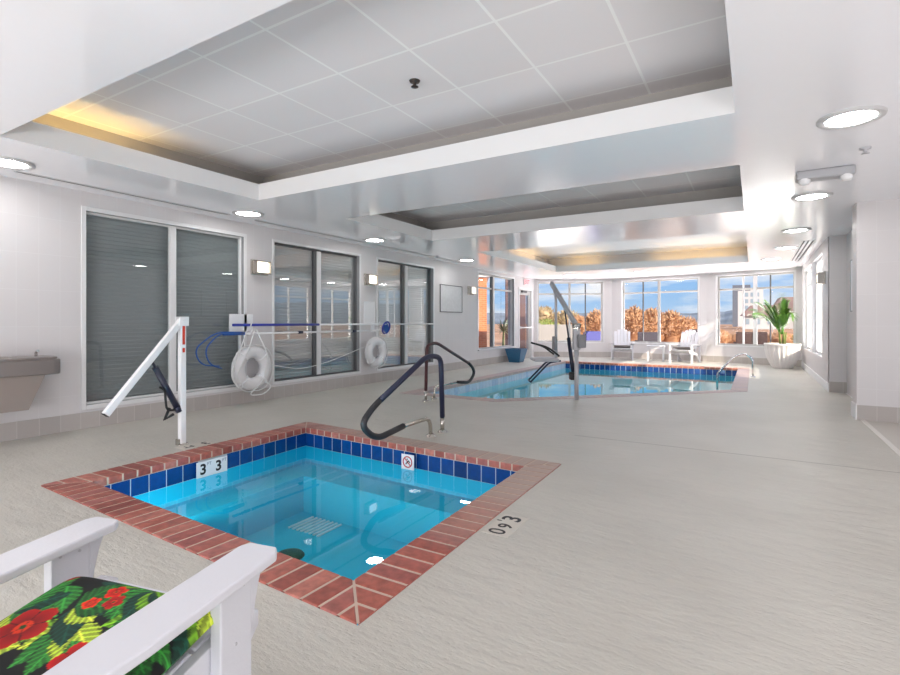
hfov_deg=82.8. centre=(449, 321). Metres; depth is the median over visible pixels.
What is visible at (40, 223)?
wall
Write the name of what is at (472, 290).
wall sconce
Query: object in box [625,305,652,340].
shrub
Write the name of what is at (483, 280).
brick wing
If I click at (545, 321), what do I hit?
shrub
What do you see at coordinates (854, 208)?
wall
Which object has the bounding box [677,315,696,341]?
shrub
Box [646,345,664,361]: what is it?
side table
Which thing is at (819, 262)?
window
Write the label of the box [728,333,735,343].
shrub
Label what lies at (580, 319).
shrub
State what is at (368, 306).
notice sign
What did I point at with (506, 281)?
porch column
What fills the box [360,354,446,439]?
handrail
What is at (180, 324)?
lift
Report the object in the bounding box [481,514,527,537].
depth marker
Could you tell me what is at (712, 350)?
wall
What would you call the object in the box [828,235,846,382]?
wall
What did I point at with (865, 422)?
trim
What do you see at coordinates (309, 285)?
window
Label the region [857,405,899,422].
baseboard
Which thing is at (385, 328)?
net
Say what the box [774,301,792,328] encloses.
house
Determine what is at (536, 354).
baseboard
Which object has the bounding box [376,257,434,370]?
window
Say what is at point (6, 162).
recessed light
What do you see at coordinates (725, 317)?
hills
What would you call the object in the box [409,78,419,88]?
sprinkler head
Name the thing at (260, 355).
buoy
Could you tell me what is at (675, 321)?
shrub
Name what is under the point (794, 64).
ceiling
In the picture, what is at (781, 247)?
recessed light
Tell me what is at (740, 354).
grab rail
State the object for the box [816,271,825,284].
wall sconce
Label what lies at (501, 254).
trim
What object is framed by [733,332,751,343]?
patio chair
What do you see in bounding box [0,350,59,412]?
fountain
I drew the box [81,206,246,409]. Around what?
window
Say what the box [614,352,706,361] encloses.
baseboard
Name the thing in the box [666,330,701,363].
chair
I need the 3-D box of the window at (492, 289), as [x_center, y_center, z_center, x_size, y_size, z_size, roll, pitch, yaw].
[1.426,-0.310,15.635,0.180,2.300,2.620,0,0,31]
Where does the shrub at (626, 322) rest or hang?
on the ground
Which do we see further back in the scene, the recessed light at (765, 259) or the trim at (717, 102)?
the recessed light at (765, 259)
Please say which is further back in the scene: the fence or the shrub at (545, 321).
the shrub at (545, 321)
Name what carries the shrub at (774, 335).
on the ground
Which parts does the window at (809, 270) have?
glass pane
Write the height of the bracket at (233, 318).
0.326 m
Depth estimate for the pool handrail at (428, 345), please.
8.30 m
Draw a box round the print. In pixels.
[182,326,184,351]
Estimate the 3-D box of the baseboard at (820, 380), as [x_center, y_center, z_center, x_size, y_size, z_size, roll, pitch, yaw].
[8.286,1.175,11.668,0.014,0.150,5.970,0,0,31]
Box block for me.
[732,285,762,326]
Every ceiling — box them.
[0,0,899,278]
[47,0,730,176]
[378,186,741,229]
[501,247,747,265]
[514,231,746,259]
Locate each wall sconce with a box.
[251,259,270,275]
[364,273,377,285]
[468,286,476,294]
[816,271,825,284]
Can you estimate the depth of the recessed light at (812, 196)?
6.17 m
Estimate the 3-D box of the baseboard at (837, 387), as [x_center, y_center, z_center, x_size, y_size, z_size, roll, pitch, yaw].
[6.876,1.155,9.025,0.270,0.190,0.014,0,0,31]
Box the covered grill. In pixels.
[583,331,600,340]
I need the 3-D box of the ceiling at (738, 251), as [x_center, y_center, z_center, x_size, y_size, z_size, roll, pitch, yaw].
[4.110,-1.760,12.091,5.880,0.420,5.980,0,0,31]
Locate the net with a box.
[372,321,390,333]
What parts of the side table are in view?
leg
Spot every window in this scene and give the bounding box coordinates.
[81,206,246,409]
[272,239,360,384]
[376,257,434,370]
[477,271,515,350]
[537,281,603,342]
[621,276,699,344]
[715,270,795,347]
[807,268,810,349]
[816,257,821,354]
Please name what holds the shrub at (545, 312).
on the ground
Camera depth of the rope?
7.75 m
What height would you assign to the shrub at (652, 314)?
2.224 m
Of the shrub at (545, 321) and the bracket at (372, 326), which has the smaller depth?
the bracket at (372, 326)
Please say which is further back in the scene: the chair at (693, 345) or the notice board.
the chair at (693, 345)
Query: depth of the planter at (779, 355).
13.56 m
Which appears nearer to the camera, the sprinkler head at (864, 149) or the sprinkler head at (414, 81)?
the sprinkler head at (414, 81)
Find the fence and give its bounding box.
[539,323,572,340]
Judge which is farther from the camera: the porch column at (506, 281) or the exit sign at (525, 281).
the porch column at (506, 281)
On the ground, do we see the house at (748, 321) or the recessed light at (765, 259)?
the house at (748, 321)
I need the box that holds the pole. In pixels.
[232,323,433,325]
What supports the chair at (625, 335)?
on the floor at (756, 531)
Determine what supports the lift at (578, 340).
on the floor at (756, 531)
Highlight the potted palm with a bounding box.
[747,293,801,368]
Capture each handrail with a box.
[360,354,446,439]
[423,342,474,401]
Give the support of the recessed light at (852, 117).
in the ceiling at (794, 64)
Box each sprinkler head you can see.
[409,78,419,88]
[859,146,871,154]
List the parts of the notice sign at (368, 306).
panel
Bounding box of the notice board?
[440,284,461,312]
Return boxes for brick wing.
[479,275,488,347]
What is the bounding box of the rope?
[231,328,369,395]
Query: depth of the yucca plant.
19.25 m
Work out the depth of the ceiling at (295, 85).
4.08 m
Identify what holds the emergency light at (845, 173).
attached to the ceiling at (794, 64)
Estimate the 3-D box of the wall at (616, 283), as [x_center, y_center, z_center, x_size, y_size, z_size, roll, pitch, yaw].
[6.999,-0.150,17.189,3.091,2.800,0.200,0,0,40]
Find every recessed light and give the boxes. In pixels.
[0,156,35,169]
[232,210,263,216]
[363,238,385,241]
[458,259,474,261]
[761,258,780,260]
[774,246,797,249]
[781,228,810,232]
[791,191,832,201]
[816,105,887,129]
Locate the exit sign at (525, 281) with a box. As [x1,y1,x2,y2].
[523,279,528,285]
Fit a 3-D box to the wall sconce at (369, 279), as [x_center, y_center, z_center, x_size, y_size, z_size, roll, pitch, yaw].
[-1.602,-0.860,10.373,0.125,0.240,0.320,0,0,31]
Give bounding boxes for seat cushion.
[0,576,213,674]
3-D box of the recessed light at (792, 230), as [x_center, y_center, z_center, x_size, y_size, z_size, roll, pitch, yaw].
[5.748,-1.519,8.472,0.420,0.022,0.420,0,0,31]
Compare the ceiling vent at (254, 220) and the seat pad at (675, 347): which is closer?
the ceiling vent at (254, 220)
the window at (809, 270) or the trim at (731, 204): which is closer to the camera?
the trim at (731, 204)
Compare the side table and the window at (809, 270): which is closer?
the window at (809, 270)
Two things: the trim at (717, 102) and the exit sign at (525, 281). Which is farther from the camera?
the exit sign at (525, 281)
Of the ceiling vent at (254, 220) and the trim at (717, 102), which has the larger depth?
the ceiling vent at (254, 220)
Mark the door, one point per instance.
(521, 291)
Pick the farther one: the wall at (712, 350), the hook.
the wall at (712, 350)
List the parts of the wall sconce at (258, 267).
lamp shade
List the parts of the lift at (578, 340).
seat, armrest, actuator motor, post, post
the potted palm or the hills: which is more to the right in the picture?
the potted palm
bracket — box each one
[229,314,252,335]
[371,321,379,331]
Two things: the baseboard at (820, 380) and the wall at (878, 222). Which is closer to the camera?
the wall at (878, 222)
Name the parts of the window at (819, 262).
glass pane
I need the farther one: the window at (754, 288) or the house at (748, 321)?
the house at (748, 321)
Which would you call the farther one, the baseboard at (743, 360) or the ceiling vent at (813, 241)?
the baseboard at (743, 360)
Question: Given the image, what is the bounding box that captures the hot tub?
[41,422,560,624]
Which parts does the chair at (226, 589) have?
arm, leg, rail, rail, leg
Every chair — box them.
[0,517,276,674]
[609,329,634,360]
[635,332,657,341]
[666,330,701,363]
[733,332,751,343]
[752,332,769,344]
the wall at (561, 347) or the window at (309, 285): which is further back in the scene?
the wall at (561, 347)
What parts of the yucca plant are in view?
stem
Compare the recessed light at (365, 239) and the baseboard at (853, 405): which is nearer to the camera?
the baseboard at (853, 405)
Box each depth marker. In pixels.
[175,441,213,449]
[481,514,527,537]
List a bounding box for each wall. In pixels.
[0,175,533,423]
[534,279,611,351]
[612,274,706,355]
[707,267,801,359]
[802,238,828,381]
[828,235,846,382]
[847,230,851,395]
[852,203,856,404]
[857,199,899,407]
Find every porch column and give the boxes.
[505,279,507,344]
[520,295,525,347]
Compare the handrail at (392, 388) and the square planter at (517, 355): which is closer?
the handrail at (392, 388)
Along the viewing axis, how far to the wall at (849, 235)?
8.70 m
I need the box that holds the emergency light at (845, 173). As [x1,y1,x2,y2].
[795,165,855,185]
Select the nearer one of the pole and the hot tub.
the hot tub
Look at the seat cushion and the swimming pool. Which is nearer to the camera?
the seat cushion
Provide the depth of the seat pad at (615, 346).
16.65 m
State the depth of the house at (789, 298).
148.23 m
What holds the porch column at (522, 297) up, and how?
on the patio
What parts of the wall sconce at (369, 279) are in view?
lamp shade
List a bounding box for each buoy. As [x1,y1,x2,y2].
[231,344,272,391]
[365,336,387,367]
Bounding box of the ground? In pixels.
[487,324,792,346]
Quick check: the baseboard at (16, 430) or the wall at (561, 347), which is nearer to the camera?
the baseboard at (16, 430)
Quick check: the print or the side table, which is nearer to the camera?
the print
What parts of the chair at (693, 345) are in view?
rail, leg, rail, leg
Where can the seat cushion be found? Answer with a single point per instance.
(62, 620)
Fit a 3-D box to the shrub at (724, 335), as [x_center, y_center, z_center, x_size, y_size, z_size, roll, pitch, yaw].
[14.565,0.845,27.880,1.611,1.050,1.624,0,0,31]
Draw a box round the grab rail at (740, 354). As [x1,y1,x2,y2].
[716,353,754,389]
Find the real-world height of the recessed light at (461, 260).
0.022 m
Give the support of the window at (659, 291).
in the wall at (616, 283)
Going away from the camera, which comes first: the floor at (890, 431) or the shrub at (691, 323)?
the floor at (890, 431)
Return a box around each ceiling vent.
[13,171,229,214]
[254,220,463,262]
[790,240,815,260]
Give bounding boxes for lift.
[101,317,188,445]
[528,281,585,399]
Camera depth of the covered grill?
21.24 m
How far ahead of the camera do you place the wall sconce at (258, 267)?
8.00 m
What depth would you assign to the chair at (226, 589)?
1.37 m
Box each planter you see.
[505,348,527,362]
[764,343,801,368]
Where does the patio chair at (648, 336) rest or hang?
on the patio
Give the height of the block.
12.300 m
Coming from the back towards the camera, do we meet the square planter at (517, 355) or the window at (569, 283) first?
the window at (569, 283)
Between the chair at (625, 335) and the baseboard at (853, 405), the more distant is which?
the chair at (625, 335)
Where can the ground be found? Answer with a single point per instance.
(726, 327)
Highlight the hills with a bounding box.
[487,310,731,323]
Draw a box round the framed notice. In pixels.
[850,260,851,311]
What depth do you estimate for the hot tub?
4.65 m
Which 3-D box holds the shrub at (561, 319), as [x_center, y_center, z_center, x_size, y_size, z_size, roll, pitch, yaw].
[6.878,0.254,29.877,2.300,2.232,2.210,0,0,31]
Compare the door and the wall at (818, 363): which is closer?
the wall at (818, 363)
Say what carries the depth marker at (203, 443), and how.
on the floor at (756, 531)
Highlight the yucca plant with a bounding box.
[495,319,507,345]
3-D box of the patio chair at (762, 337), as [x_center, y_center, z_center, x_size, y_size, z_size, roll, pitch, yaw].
[11.313,0.863,18.567,0.560,1.013,0.720,0,0,39]
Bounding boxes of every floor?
[0,357,899,674]
[866,420,899,449]
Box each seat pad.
[614,345,629,347]
[673,346,694,350]
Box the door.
[518,287,532,357]
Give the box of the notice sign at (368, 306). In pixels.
[363,301,374,322]
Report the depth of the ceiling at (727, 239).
13.31 m
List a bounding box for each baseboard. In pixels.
[0,355,508,441]
[534,352,610,356]
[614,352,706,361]
[707,356,801,366]
[801,361,828,391]
[829,381,846,392]
[851,401,856,419]
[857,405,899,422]
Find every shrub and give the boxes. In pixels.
[539,305,559,324]
[539,319,562,324]
[557,309,578,324]
[567,314,590,334]
[584,308,600,330]
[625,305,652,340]
[625,310,630,330]
[645,307,670,340]
[662,309,686,341]
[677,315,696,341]
[720,328,732,342]
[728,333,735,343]
[768,331,792,342]
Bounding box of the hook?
[195,330,369,368]
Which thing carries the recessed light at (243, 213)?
in the ceiling at (794, 64)
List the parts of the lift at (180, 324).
arm, post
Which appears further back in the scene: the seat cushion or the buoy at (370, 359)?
the buoy at (370, 359)
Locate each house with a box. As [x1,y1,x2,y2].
[740,305,784,328]
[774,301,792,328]
[775,297,792,302]
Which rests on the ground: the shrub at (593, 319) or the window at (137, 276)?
the shrub at (593, 319)
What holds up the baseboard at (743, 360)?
attached to the wall at (712, 350)
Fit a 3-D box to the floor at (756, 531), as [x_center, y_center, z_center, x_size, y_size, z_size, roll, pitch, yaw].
[1.615,1.250,7.885,8.200,0.001,21.800,0,0,31]
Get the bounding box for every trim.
[0,86,734,199]
[347,196,743,240]
[479,250,747,271]
[861,420,899,455]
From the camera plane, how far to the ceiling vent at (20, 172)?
5.96 m

